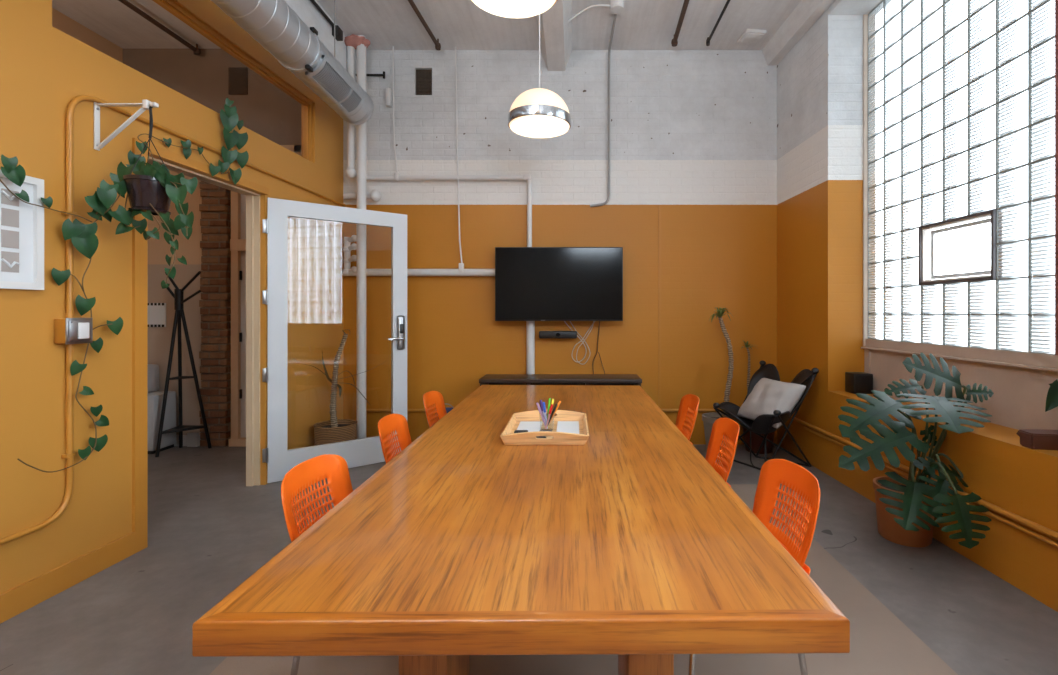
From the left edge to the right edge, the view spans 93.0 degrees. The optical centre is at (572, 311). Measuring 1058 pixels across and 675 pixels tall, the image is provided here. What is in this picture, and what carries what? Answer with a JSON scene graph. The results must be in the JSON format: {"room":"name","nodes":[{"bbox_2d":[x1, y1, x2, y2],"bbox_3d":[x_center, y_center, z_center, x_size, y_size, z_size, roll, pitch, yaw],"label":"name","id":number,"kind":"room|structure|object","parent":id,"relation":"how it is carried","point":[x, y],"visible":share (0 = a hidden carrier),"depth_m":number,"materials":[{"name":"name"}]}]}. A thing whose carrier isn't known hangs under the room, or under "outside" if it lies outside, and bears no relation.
{"room":"conference room","nodes":[
{"label":"conference room","id":0,"kind":"room"},
{"bbox_2d":[52,8,122,62],"bbox_3d":[-4.430,-0.630,0.485,0.140,3.840,9.370,0,0,0],"label":"wall","id":1,"kind":"structure","parent":0,"point":[60,21],"depth_m":4.47,"materials":[{"name":"paint"}]},
{"bbox_2d":[0,0,342,593],"bbox_3d":[-2.536,-0.475,0.335,0.120,3.530,9.089,0,0,3],"label":"wall","id":2,"kind":"structure","parent":0,"point":[43,67],"depth_m":2.47,"materials":[{"name":"paint"}]},
{"bbox_2d":[0,169,43,289],"bbox_3d":[-2.372,-0.342,2.010,0.029,0.489,0.420,0,0,3],"label":"framed print","id":3,"kind":"object","parent":2,"relation":"attached to","point":[21,223],"visible":0.94,"depth_m":2.14,"materials":[{"name":"white paper"}]},
{"bbox_2d":[0,532,134,623],"bbox_3d":[-2.527,1.232,-0.765,0.014,0.115,6.879,0,0,3],"label":"baseboard","id":4,"kind":"structure","parent":2,"relation":"attached to","point":[19,599],"depth_m":2.31,"materials":[{"name":"paint"}]},
{"bbox_2d":[54,318,92,343],"bbox_3d":[-2.331,0.088,2.338,0.077,0.121,0.120,0,0,3],"label":"switch box","id":5,"kind":"object","parent":2,"relation":"attached to","point":[66,330],"visible":1,"depth_m":2.30,"materials":[{"name":"yellow paint"}]},
{"bbox_2d":[94,100,158,150],"bbox_3d":[-2.211,-0.925,2.477,0.302,0.245,0.032,0,0,0],"label":"bracket","id":6,"kind":"object","parent":2,"relation":"attached to","point":[145,104],"visible":1,"depth_m":2.47,"materials":[{"name":"metal"}]},
{"bbox_2d":[0,97,248,472],"bbox_3d":[-2.099,-0.341,2.703,0.500,2.115,1.492,0,0,0],"label":"pothos","id":7,"kind":"object","parent":6,"relation":"hanging from","point":[151,189],"visible":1,"depth_m":2.42,"materials":[{"name":"plant"}]},
{"bbox_2d":[123,174,170,210],"bbox_3d":[-2.095,-0.580,2.477,0.202,0.149,0.202,0,0,0],"label":"pot","id":8,"kind":"object","parent":6,"relation":"hanging from","point":[145,192],"depth_m":2.41,"materials":[{"name":"plastic"}]},
{"bbox_2d":[0,95,344,544],"bbox_3d":[-2.455,-0.048,0.480,0.032,2.025,8.772,0,0,3],"label":"conduit","id":9,"kind":"object","parent":2,"relation":"attached to","point":[75,101],"visible":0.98,"depth_m":2.33,"materials":[{"name":"orange metal"}]},
{"bbox_2d":[132,138,268,552],"bbox_3d":[-2.317,0.180,3.209,0.014,2.220,1.083,0,0,3],"label":"trim","id":10,"kind":"structure","parent":2,"relation":"attached to","point":[139,244],"depth_m":2.70,"materials":[{"name":"paint"}]},
{"bbox_2d":[148,156,259,485],"bbox_3d":[-2.402,0.207,3.237,0.086,2.165,0.992,0,0,3],"label":"trim","id":11,"kind":"structure","parent":2,"relation":"attached to","point":[252,199],"depth_m":3.70,"materials":[{"name":"beige paint"}]},
{"bbox_2d":[152,0,312,161],"bbox_3d":[-2.368,-1.569,3.332,0.060,0.533,2.114,0,0,3],"label":"window","id":12,"kind":"structure","parent":2,"relation":"in","point":[170,6],"depth_m":3.60,"materials":[{"name":"paint"}]},
{"bbox_2d":[262,198,406,482],"bbox_3d":[-1.878,0.212,4.054,1.094,2.139,0.115,0,0,-39],"label":"door","id":13,"kind":"structure","parent":2,"relation":"in","point":[279,460],"depth_m":3.86,"materials":[{"name":"white paint"}]},
{"bbox_2d":[199,180,230,446],"bbox_3d":[-3.443,-0.047,4.907,0.269,2.674,0.266,0,0,0],"label":"pillar hall","id":14,"kind":"structure","parent":0,"point":[215,221],"depth_m":4.79,"materials":[{"name":"brick"}]},
{"bbox_2d":[52,0,800,49],"bbox_3d":[-1.800,-2.625,0.485,8.800,0.150,9.570,0,0,0],"label":"ceiling","id":15,"kind":"structure","parent":0,"point":[460,24],"depth_m":4.43,"materials":[{"name":"concrete"}]},
{"bbox_2d":[118,0,200,54],"bbox_3d":[-3.654,-2.502,0.395,0.060,0.095,8.792,0,0,1],"label":"pipe","id":16,"kind":"object","parent":15,"relation":"hanging from","point":[196,50],"visible":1,"depth_m":4.34,"materials":[{"name":"metal"}]},
{"bbox_2d":[211,0,373,124],"bbox_3d":[-1.798,-2.096,0.172,0.328,0.907,8.572,0,0,-2],"label":"air duct","id":17,"kind":"object","parent":15,"relation":"hanging from","point":[273,24],"visible":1,"depth_m":3.32,"materials":[{"name":"silver metal"}]},
{"bbox_2d":[305,55,363,113],"bbox_3d":[-1.801,-1.714,3.815,0.138,0.142,0.694,0,0,-1],"label":"register","id":18,"kind":"object","parent":17,"relation":"attached to","point":[325,76],"depth_m":3.76,"materials":[{"name":"grey metal"}]},
{"bbox_2d":[285,0,356,81],"bbox_3d":[-2.557,-2.395,0.335,0.915,0.310,9.070,0,0,0],"label":"wall","id":19,"kind":"structure","parent":15,"relation":"attached to","point":[307,12],"depth_m":4.17,"materials":[{"name":"white paint"}]},
{"bbox_2d":[310,0,342,40],"bbox_3d":[-2.072,-2.454,2.325,0.055,0.088,4.250,0,0,0],"label":"rail","id":20,"kind":"object","parent":19,"relation":"attached to","point":[338,32],"visible":0.92,"depth_m":4.35,"materials":[{"name":"metal"}]},
{"bbox_2d":[346,35,355,177],"bbox_3d":[-2.060,-1.896,4.640,0.091,1.308,0.094,0,0,0],"label":"riser pipe","id":21,"kind":"object","parent":15,"relation":"attached to","point":[350,171],"visible":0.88,"depth_m":4.61,"materials":[{"name":"white metal"}]},
{"bbox_2d":[344,34,369,49],"bbox_3d":[-2.006,-2.500,4.640,0.242,0.122,0.155,0,0,0],"label":"pipe sealant","id":22,"kind":"object","parent":15,"relation":"attached to","point":[353,40],"visible":0.88,"depth_m":4.59,"materials":[{"name":"pink"}]},
{"bbox_2d":[392,46,397,172],"bbox_3d":[-1.711,-1.942,4.805,0.053,1.216,0.015,0,0,0],"label":"wire","id":23,"kind":"object","parent":15,"relation":"hanging from","point":[392,46],"visible":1,"depth_m":4.80,"materials":[{"name":"white paint"}]},
{"bbox_2d":[408,0,440,49],"bbox_3d":[-1.499,-2.502,0.349,0.054,0.095,8.711,0,0,3],"label":"pipe","id":24,"kind":"object","parent":15,"relation":"hanging from","point":[436,42],"visible":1,"depth_m":4.32,"materials":[{"name":"metal"}]},
{"bbox_2d":[455,47,463,271],"bbox_3d":[-1.092,-1.467,4.791,0.091,2.167,0.052,0,0,0],"label":"cable","id":25,"kind":"object","parent":15,"relation":"hanging from","point":[461,265],"visible":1,"depth_m":4.79,"materials":[{"name":"white paint"}]},
{"bbox_2d":[471,0,556,17],"bbox_3d":[-0.260,-1.958,2.130,0.418,1.185,0.418,0,0,0],"label":"pendant lamp","id":26,"kind":"object","parent":15,"relation":"hanging from","point":[503,8],"visible":1,"depth_m":2.29,"materials":[{"name":"white"}]},
{"bbox_2d":[508,14,570,137],"bbox_3d":[-0.223,-1.887,3.330,0.418,1.325,0.418,0,0,0],"label":"pendant lamp","id":27,"kind":"object","parent":15,"relation":"hanging from","point":[539,112],"visible":1,"depth_m":3.22,"materials":[{"name":"white"}]},
{"bbox_2d":[536,0,571,70],"bbox_3d":[-0.165,-2.449,0.335,0.310,0.203,9.070,0,0,0],"label":"beam","id":28,"kind":"structure","parent":15,"relation":"attached to","point":[555,29],"depth_m":4.31,"materials":[{"name":"concrete"}]},
{"bbox_2d":[568,0,623,206],"bbox_3d":[0.083,-1.783,4.451,0.675,1.534,0.822,0,0,0],"label":"conduit","id":29,"kind":"object","parent":15,"relation":"attached to","point":[616,6],"visible":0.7,"depth_m":4.68,"materials":[{"name":"metal"}]},
{"bbox_2d":[671,0,688,46],"bbox_3d":[0.748,-2.502,0.316,0.060,0.095,8.640,0,0,2],"label":"pipe","id":30,"kind":"object","parent":15,"relation":"hanging from","point":[674,42],"visible":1,"depth_m":4.28,"materials":[{"name":"metal"}]},
{"bbox_2d":[706,0,729,45],"bbox_3d":[1.255,-2.515,0.333,0.036,0.070,8.666,0,0,0],"label":"pipe","id":31,"kind":"object","parent":15,"relation":"hanging from","point":[728,1],"visible":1,"depth_m":4.35,"materials":[{"name":"metal"}]},
{"bbox_2d":[737,29,766,43],"bbox_3d":[1.645,-2.531,4.600,0.190,0.038,0.190,0,0,-8],"label":"ceiling hatch","id":32,"kind":"object","parent":15,"relation":"attached to","point":[752,36],"visible":1,"depth_m":4.56,"materials":[{"name":"metal"}]},
{"bbox_2d":[762,0,834,65],"bbox_3d":[2.072,-2.475,0.335,0.143,0.150,9.081,0,0,-2],"label":"beam","id":33,"kind":"structure","parent":15,"relation":"attached to","point":[806,13],"depth_m":4.33,"materials":[{"name":"concrete"}]},
{"bbox_2d":[123,49,776,443],"bbox_3d":[-1.800,-0.630,5.003,8.800,3.840,0.334,0,0,0],"label":"wall","id":34,"kind":"structure","parent":0,"point":[693,133],"depth_m":4.87,"materials":[{"name":"paint"}]},
{"bbox_2d":[148,303,165,326],"bbox_3d":[-4.099,0.029,4.829,0.328,0.232,0.014,0,0,0],"label":"pad","id":35,"kind":"object","parent":34,"relation":"attached to","point":[156,311],"visible":0.53,"depth_m":4.82,"materials":[{"name":"white paper"}]},
{"bbox_2d":[174,433,200,446],"bbox_3d":[-3.980,1.225,4.808,0.760,0.130,0.056,0,0,0],"label":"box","id":36,"kind":"structure","parent":34,"relation":"attached to","point":[191,439],"depth_m":4.78,"materials":[{"name":"white paint"}]},
{"bbox_2d":[228,67,247,94],"bbox_3d":[-3.236,-2.232,4.832,0.180,0.260,0.015,0,0,0],"label":"air vent","id":37,"kind":"object","parent":34,"relation":"in","point":[237,76],"visible":1,"depth_m":4.82,"materials":[{"name":"black metal"}]},
{"bbox_2d":[239,194,245,437],"bbox_3d":[-2.966,-0.160,4.870,0.552,2.760,0.060,0,0,0],"label":"door","id":38,"kind":"structure","parent":34,"relation":"in","point":[242,274],"depth_m":4.86,"materials":[{"name":"white paint"}]},
{"bbox_2d":[229,145,300,446],"bbox_3d":[-2.960,-0.160,4.865,0.680,2.900,0.150,0,0,0],"label":"trim","id":39,"kind":"structure","parent":34,"relation":"attached to","point":[237,244],"depth_m":4.82,"materials":[{"name":"paint"}]},
{"bbox_2d":[356,71,384,78],"bbox_3d":[-2.019,-2.294,4.849,0.403,0.060,0.042,0,0,0],"label":"rod","id":40,"kind":"object","parent":34,"relation":"attached to","point":[383,74],"visible":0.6,"depth_m":4.83,"materials":[{"name":"metal"}]},
{"bbox_2d":[386,88,391,107],"bbox_3d":[-1.781,-2.071,4.838,0.045,0.170,0.060,0,0,0],"label":"wall box","id":41,"kind":"object","parent":34,"relation":"attached to","point":[388,90],"visible":0.98,"depth_m":4.81,"materials":[{"name":"white paint"}]},
{"bbox_2d":[342,235,494,275],"bbox_3d":[-1.425,-0.541,4.800,1.590,0.393,0.103,0,0,0],"label":"pipe","id":42,"kind":"object","parent":34,"relation":"attached to","point":[347,271],"visible":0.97,"depth_m":4.78,"materials":[{"name":"white metal"}]},
{"bbox_2d":[416,69,431,94],"bbox_3d":[-1.456,-2.245,4.900,0.174,0.269,0.030,0,0,0],"label":"air vent","id":43,"kind":"object","parent":34,"relation":"in","point":[423,76],"visible":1,"depth_m":4.89,"materials":[{"name":"grey metal"}]},
{"bbox_2d":[355,171,531,246],"bbox_3d":[-1.228,-0.898,4.734,1.670,0.879,0.202,0,0,0],"label":"pipe","id":44,"kind":"object","parent":34,"relation":"attached to","point":[397,177],"visible":0.88,"depth_m":4.79,"materials":[{"name":"white metal"}]},
{"bbox_2d":[526,321,534,373],"bbox_3d":[-0.409,0.216,4.825,0.080,0.764,0.079,0,0,0],"label":"drain pipe","id":45,"kind":"object","parent":34,"relation":"attached to","point":[530,325],"visible":0.66,"depth_m":4.79,"materials":[{"name":"white metal"}]},
{"bbox_2d":[539,331,576,338],"bbox_3d":[-0.143,0.217,4.816,0.363,0.072,0.109,0,0,0],"label":"bar","id":46,"kind":"object","parent":34,"relation":"attached to","point":[542,334],"visible":1,"depth_m":4.76,"materials":[{"name":"black plastic"}]},
{"bbox_2d":[495,247,622,320],"bbox_3d":[-0.131,-0.262,4.774,1.198,0.693,0.193,0,0,0],"label":"television","id":47,"kind":"object","parent":34,"relation":"attached to","point":[532,283],"visible":1,"depth_m":4.68,"materials":[{"name":"black plastic"}]},
{"bbox_2d":[564,321,594,361],"bbox_3d":[0.063,0.273,4.858,0.347,0.434,0.007,0,0,0],"label":"cable","id":48,"kind":"object","parent":34,"relation":"attached to","point":[564,321],"visible":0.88,"depth_m":4.85,"materials":[{"name":"white plastic"}]},
{"bbox_2d":[570,321,593,364],"bbox_3d":[0.078,0.284,4.858,0.260,0.455,0.007,0,0,0],"label":"cable","id":49,"kind":"object","parent":34,"relation":"attached to","point":[570,321],"visible":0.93,"depth_m":4.86,"materials":[{"name":"white plastic"}]},
{"bbox_2d":[592,321,599,373],"bbox_3d":[0.227,0.481,4.858,0.077,0.846,0.006,0,0,0],"label":"cable","id":50,"kind":"object","parent":34,"relation":"attached to","point":[599,321],"visible":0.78,"depth_m":4.86,"materials":[{"name":"plastic"}]},
{"bbox_2d":[659,206,660,408],"bbox_3d":[0.847,0.128,4.867,0.024,2.325,0.006,0,0,0],"label":"trim","id":51,"kind":"structure","parent":34,"relation":"attached to","point":[659,206],"depth_m":4.86,"materials":[{"name":"paint"}]},
{"bbox_2d":[0,444,1057,674],"bbox_3d":[-1.800,1.350,0.485,8.800,0.120,9.570,0,0,0],"label":"floor","id":52,"kind":"structure","parent":0,"point":[209,531],"depth_m":2.37,"materials":[{"name":"concrete"}]},
{"bbox_2d":[148,391,175,453],"bbox_3d":[-4.067,1.023,4.652,0.545,0.534,0.276,0,0,0],"label":"base cabinet","id":53,"kind":"object","parent":52,"relation":"on","point":[155,399],"visible":0.41,"depth_m":4.61,"materials":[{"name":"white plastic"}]},
{"bbox_2d":[148,364,158,392],"bbox_3d":[-4.075,0.626,4.652,0.250,0.260,0.277,0,0,0],"label":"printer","id":54,"kind":"object","parent":53,"relation":"on","point":[153,369],"visible":0.13,"depth_m":4.71,"materials":[{"name":"white plastic"}]},
{"bbox_2d":[155,271,211,456],"bbox_3d":[-3.567,0.460,4.605,0.358,1.665,0.336,0,0,0],"label":"coat rack","id":55,"kind":"object","parent":52,"relation":"on","point":[178,294],"visible":0.95,"depth_m":4.61,"materials":[{"name":"black metal"}]},
{"bbox_2d":[162,425,203,433],"bbox_3d":[-3.592,1.084,4.604,0.250,0.022,0.267,0,0,0],"label":"shelf","id":56,"kind":"object","parent":55,"relation":"attached to","point":[179,428],"depth_m":4.62,"materials":[{"name":"black metal"}]},
{"bbox_2d":[313,419,356,445],"bbox_3d":[-2.055,1.127,4.330,0.346,0.325,0.346,0,0,0],"label":"basket","id":57,"kind":"object","parent":52,"relation":"on","point":[325,432],"depth_m":4.22,"materials":[{"name":"brown wicker"}]},
{"bbox_2d":[305,329,383,445],"bbox_3d":[-1.951,0.720,4.359,0.660,1.139,0.345,0,0,-16],"label":"plant","id":58,"kind":"object","parent":52,"relation":"on","point":[334,430],"visible":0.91,"depth_m":4.31,"materials":[{"name":"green plant"}]},
{"bbox_2d":[357,35,365,438],"bbox_3d":[-1.963,-0.630,4.640,0.100,3.840,0.098,0,0,0],"label":"pipe","id":59,"kind":"object","parent":52,"relation":"on","point":[361,49],"visible":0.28,"depth_m":4.61,"materials":[{"name":"white metal"}]},
{"bbox_2d":[343,189,380,201],"bbox_3d":[-1.997,-1.104,4.740,0.352,0.116,0.113,0,0,0],"label":"pipe","id":60,"kind":"object","parent":59,"relation":"attached to","point":[375,195],"visible":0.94,"depth_m":4.72,"materials":[{"name":"white metal"}]},
{"bbox_2d":[435,403,453,420],"bbox_3d":[-1.121,1.046,4.450,0.224,0.488,0.224,0,0,0],"label":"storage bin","id":61,"kind":"object","parent":52,"relation":"on","point":[448,409],"visible":0.17,"depth_m":4.55,"materials":[{"name":"blue plastic"}]},
{"bbox_2d":[479,374,641,385],"bbox_3d":[-0.112,0.945,4.635,1.454,0.690,0.370,0,0,0],"label":"sideboard","id":62,"kind":"object","parent":52,"relation":"on","point":[488,379],"visible":0.28,"depth_m":4.58,"materials":[{"name":"black wood"}]},
{"bbox_2d":[209,484,957,674],"bbox_3d":[0.037,1.287,0.765,2.655,0.006,5.930,0,0,0],"label":"rug","id":63,"kind":"object","parent":52,"relation":"on","point":[881,643],"visible":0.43,"depth_m":1.84,"materials":[{"name":"beige carpet"}]},
{"bbox_2d":[281,454,352,674],"bbox_3d":[-0.740,0.918,1.802,0.489,0.744,0.440,0,0,3],"label":"chair","id":64,"kind":"object","parent":63,"relation":"on","point":[333,467],"visible":0.4,"depth_m":1.83,"materials":[{"name":"orange plastic"}]},
{"bbox_2d":[378,414,411,463],"bbox_3d":[-0.740,0.918,2.599,0.489,0.744,0.440,0,0,-2],"label":"chair","id":65,"kind":"object","parent":63,"relation":"on","point":[390,423],"visible":0.34,"depth_m":2.67,"materials":[{"name":"orange plastic"}]},
{"bbox_2d":[423,391,446,426],"bbox_3d":[-0.750,0.918,3.380,0.489,0.744,0.440,0,0,0],"label":"chair","id":66,"kind":"object","parent":63,"relation":"on","point":[430,398],"visible":0.37,"depth_m":3.46,"materials":[{"name":"orange plastic"}]},
{"bbox_2d":[192,385,849,674],"bbox_3d":[-0.098,0.927,2.396,1.225,0.726,2.975,0,0,0],"label":"conference table","id":67,"kind":"object","parent":63,"relation":"on","point":[626,542],"visible":0.99,"depth_m":1.14,"materials":[{"name":"brown wood"}]},
{"bbox_2d":[500,410,588,444],"bbox_3d":[-0.120,0.533,2.342,0.376,0.060,0.484,0,0,0],"label":"serving tray","id":68,"kind":"object","parent":67,"relation":"on","point":[508,436],"visible":0.84,"depth_m":2.12,"materials":[{"name":"brown wood"}]},
{"bbox_2d":[517,421,541,431],"bbox_3d":[-0.208,0.552,2.377,0.110,0.004,0.270,0,0,0],"label":"paper pad","id":69,"kind":"object","parent":68,"relation":"on","point":[531,426],"visible":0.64,"depth_m":2.40,"materials":[{"name":"white paper"}]},
{"bbox_2d":[514,430,527,432],"bbox_3d":[-0.233,0.541,2.245,0.062,0.018,0.030,0,0,0],"label":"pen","id":70,"kind":"object","parent":69,"relation":"on","point":[515,431],"visible":0.51,"depth_m":2.23,"materials":[{"name":"black plastic"}]},
{"bbox_2d":[556,421,578,433],"bbox_3d":[-0.024,0.551,2.362,0.105,0.005,0.300,0,0,0],"label":"paper stack","id":71,"kind":"object","parent":68,"relation":"on","point":[562,426],"visible":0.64,"depth_m":2.40,"materials":[{"name":"white paper"}]},
{"bbox_3d":[-0.123,0.511,2.345,0.072,0.083,0.072,0,0,0],"label":"pen cup","id":72,"kind":"object","parent":68,"relation":"on","visible":0},
{"bbox_2d":[536,402,545,425],"bbox_3d":[-0.146,0.486,2.344,0.056,0.124,0.012,0,0,0],"label":"marker pen","id":73,"kind":"object","parent":72,"relation":"in","point":[537,403],"visible":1,"depth_m":2.34,"materials":[{"name":"purple plastic"}]},
{"bbox_2d":[540,400,544,418],"bbox_3d":[-0.139,0.480,2.352,0.038,0.134,0.012,0,0,10],"label":"marker pen","id":74,"kind":"object","parent":72,"relation":"in","point":[541,403],"visible":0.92,"depth_m":2.35,"materials":[{"name":"plastic"}]},
{"bbox_2d":[543,402,547,428],"bbox_3d":[-0.129,0.483,2.336,0.030,0.128,0.012,0,0,-40],"label":"marker pen","id":75,"kind":"object","parent":72,"relation":"in","point":[544,406],"visible":1,"depth_m":2.33,"materials":[{"name":"blue plastic"}]},
{"bbox_2d":[545,404,552,428],"bbox_3d":[-0.112,0.488,2.336,0.041,0.118,0.012,0,0,17],"label":"marker pen","id":76,"kind":"object","parent":72,"relation":"in","point":[551,406],"visible":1,"depth_m":2.33,"materials":[{"name":"red plastic"}]},
{"bbox_2d":[547,398,550,417],"bbox_3d":[-0.116,0.477,2.360,0.012,0.140,0.033,0,0,36],"label":"marker pen","id":77,"kind":"object","parent":72,"relation":"in","point":[549,399],"visible":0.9,"depth_m":2.36,"materials":[{"name":"green plastic"}]},
{"bbox_2d":[548,403,557,424],"bbox_3d":[-0.102,0.488,2.340,0.060,0.121,0.012,0,0,6],"label":"marker pen","id":78,"kind":"object","parent":72,"relation":"in","point":[556,404],"visible":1,"depth_m":2.33,"materials":[{"name":"plastic"}]},
{"bbox_2d":[549,401,560,423],"bbox_3d":[-0.094,0.482,2.349,0.077,0.132,0.012,0,0,-6],"label":"marker pen","id":79,"kind":"object","parent":72,"relation":"in","point":[559,402],"visible":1,"depth_m":2.35,"materials":[{"name":"orange plastic"}]},
{"bbox_2d":[675,394,698,444],"bbox_3d":[0.560,0.918,3.240,0.489,0.744,0.440,0,0,0],"label":"chair","id":80,"kind":"object","parent":63,"relation":"on","point":[690,401],"visible":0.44,"depth_m":3.33,"materials":[{"name":"orange plastic"}]},
{"bbox_2d":[705,417,739,486],"bbox_3d":[0.565,0.918,2.499,0.489,0.744,0.440,0,0,2],"label":"chair","id":81,"kind":"object","parent":63,"relation":"on","point":[727,427],"visible":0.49,"depth_m":2.57,"materials":[{"name":"orange plastic"}]},
{"bbox_2d":[688,459,819,674],"bbox_3d":[0.565,0.918,1.742,0.489,0.744,0.440,0,0,-3],"label":"chair","id":82,"kind":"object","parent":63,"relation":"on","point":[773,472],"visible":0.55,"depth_m":1.77,"materials":[{"name":"orange plastic"}]},
{"bbox_2d":[702,307,733,455],"bbox_3d":[1.337,0.624,4.580,0.304,1.333,0.304,0,0,0],"label":"plant","id":83,"kind":"object","parent":52,"relation":"on","point":[708,419],"visible":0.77,"depth_m":4.56,"materials":[{"name":"green plant"}]},
{"bbox_2d":[750,431,753,465],"bbox_3d":[1.549,1.138,4.215,0.111,0.303,0.519,0,0,0],"label":"power cord","id":84,"kind":"object","parent":52,"relation":"on","point":[750,431],"visible":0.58,"depth_m":4.33,"materials":[{"name":"black plastic"}]},
{"bbox_2d":[741,341,774,453],"bbox_3d":[1.730,0.778,4.660,0.326,1.023,0.326,0,0,0],"label":"plant","id":85,"kind":"object","parent":52,"relation":"on","point":[756,440],"visible":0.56,"depth_m":4.57,"materials":[{"name":"green plant"}]},
{"bbox_2d":[713,360,818,469],"bbox_3d":[1.617,0.865,4.203,0.646,0.843,0.756,0,0,-29],"label":"chair","id":86,"kind":"object","parent":52,"relation":"on","point":[762,424],"visible":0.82,"depth_m":4.12,"materials":[{"name":"black fabric"}]},
{"bbox_2d":[737,378,805,428],"bbox_3d":[1.628,0.740,4.130,0.318,0.340,0.500,0,0,-18],"label":"cushion","id":87,"kind":"object","parent":86,"relation":"on","point":[767,396],"visible":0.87,"depth_m":4.03,"materials":[{"name":"grey fabric"}]},
{"bbox_2d":[838,352,993,548],"bbox_3d":[1.785,0.754,2.636,0.653,1.071,0.790,0,0,41],"label":"monstera","id":88,"kind":"object","parent":52,"relation":"on","point":[906,508],"visible":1,"depth_m":2.56,"materials":[{"name":"plant"}]},
{"bbox_2d":[873,476,933,546],"bbox_3d":[1.895,1.140,2.860,0.309,0.300,0.309,0,0,0],"label":"pot","id":89,"kind":"object","parent":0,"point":[888,528],"depth_m":2.78,"materials":[{"name":"ceramic"}]},
{"bbox_2d":[777,0,1057,611],"bbox_3d":[2.335,-0.630,0.335,0.376,3.840,9.089,0,0,-2],"label":"wall","id":90,"kind":"structure","parent":0,"point":[820,79],"depth_m":3.96,"materials":[{"name":"paint"}]},
{"bbox_2d":[356,409,1057,539],"bbox_3d":[0.101,0.955,0.332,4.402,0.030,9.065,0,0,0],"label":"trim","id":91,"kind":"structure","parent":90,"relation":"attached to","point":[1024,521],"depth_m":2.86,"materials":[{"name":"yellow paint"}]},
{"bbox_2d":[845,372,872,393],"bbox_3d":[2.210,0.547,3.864,0.148,0.155,0.133,0,0,0],"label":"speaker","id":92,"kind":"object","parent":90,"relation":"on","point":[855,382],"visible":0.9,"depth_m":3.80},
{"bbox_2d":[855,375,871,392],"bbox_3d":[2.210,0.547,3.799,0.128,0.131,0.004,0,0,0],"label":"grille","id":93,"kind":"object","parent":92,"relation":"attached to","point":[863,383],"depth_m":3.80,"materials":[{"name":"black metal"}]},
{"bbox_2d":[803,427,1057,547],"bbox_3d":[2.141,0.995,0.050,0.019,0.020,8.505,0,0,-2],"label":"pipe","id":94,"kind":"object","parent":90,"relation":"attached to","point":[989,513],"depth_m":2.42,"materials":[{"name":"yellow paint"}]},
{"bbox_2d":[861,0,1057,371],"bbox_3d":[2.367,-1.033,2.988,0.106,2.640,1.984,0,0,-2],"label":"window","id":95,"kind":"structure","parent":90,"relation":"in","point":[960,97],"depth_m":3.03,"materials":[{"name":"clear glass"}]},
{"bbox_2d":[864,349,1057,429],"bbox_3d":[2.443,0.456,1.330,0.090,0.339,5.256,0,0,-2],"label":"window sill","id":96,"kind":"structure","parent":90,"relation":"attached to","point":[1018,400],"depth_m":2.80,"materials":[{"name":"beige paint"}]},
{"bbox_2d":[1016,429,1057,449],"bbox_3d":[2.183,0.588,2.300,0.215,0.074,0.110,0,0,4],"label":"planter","id":97,"kind":"object","parent":90,"relation":"on","point":[1040,439],"visible":1,"depth_m":2.27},
{"bbox_2d":[1045,379,1057,411],"bbox_3d":[2.133,0.398,2.136,0.231,0.455,0.142,0,0,0],"label":"plant","id":98,"kind":"object","parent":90,"relation":"on","point":[1052,395],"visible":1,"depth_m":2.15,"materials":[{"name":"green plant"}]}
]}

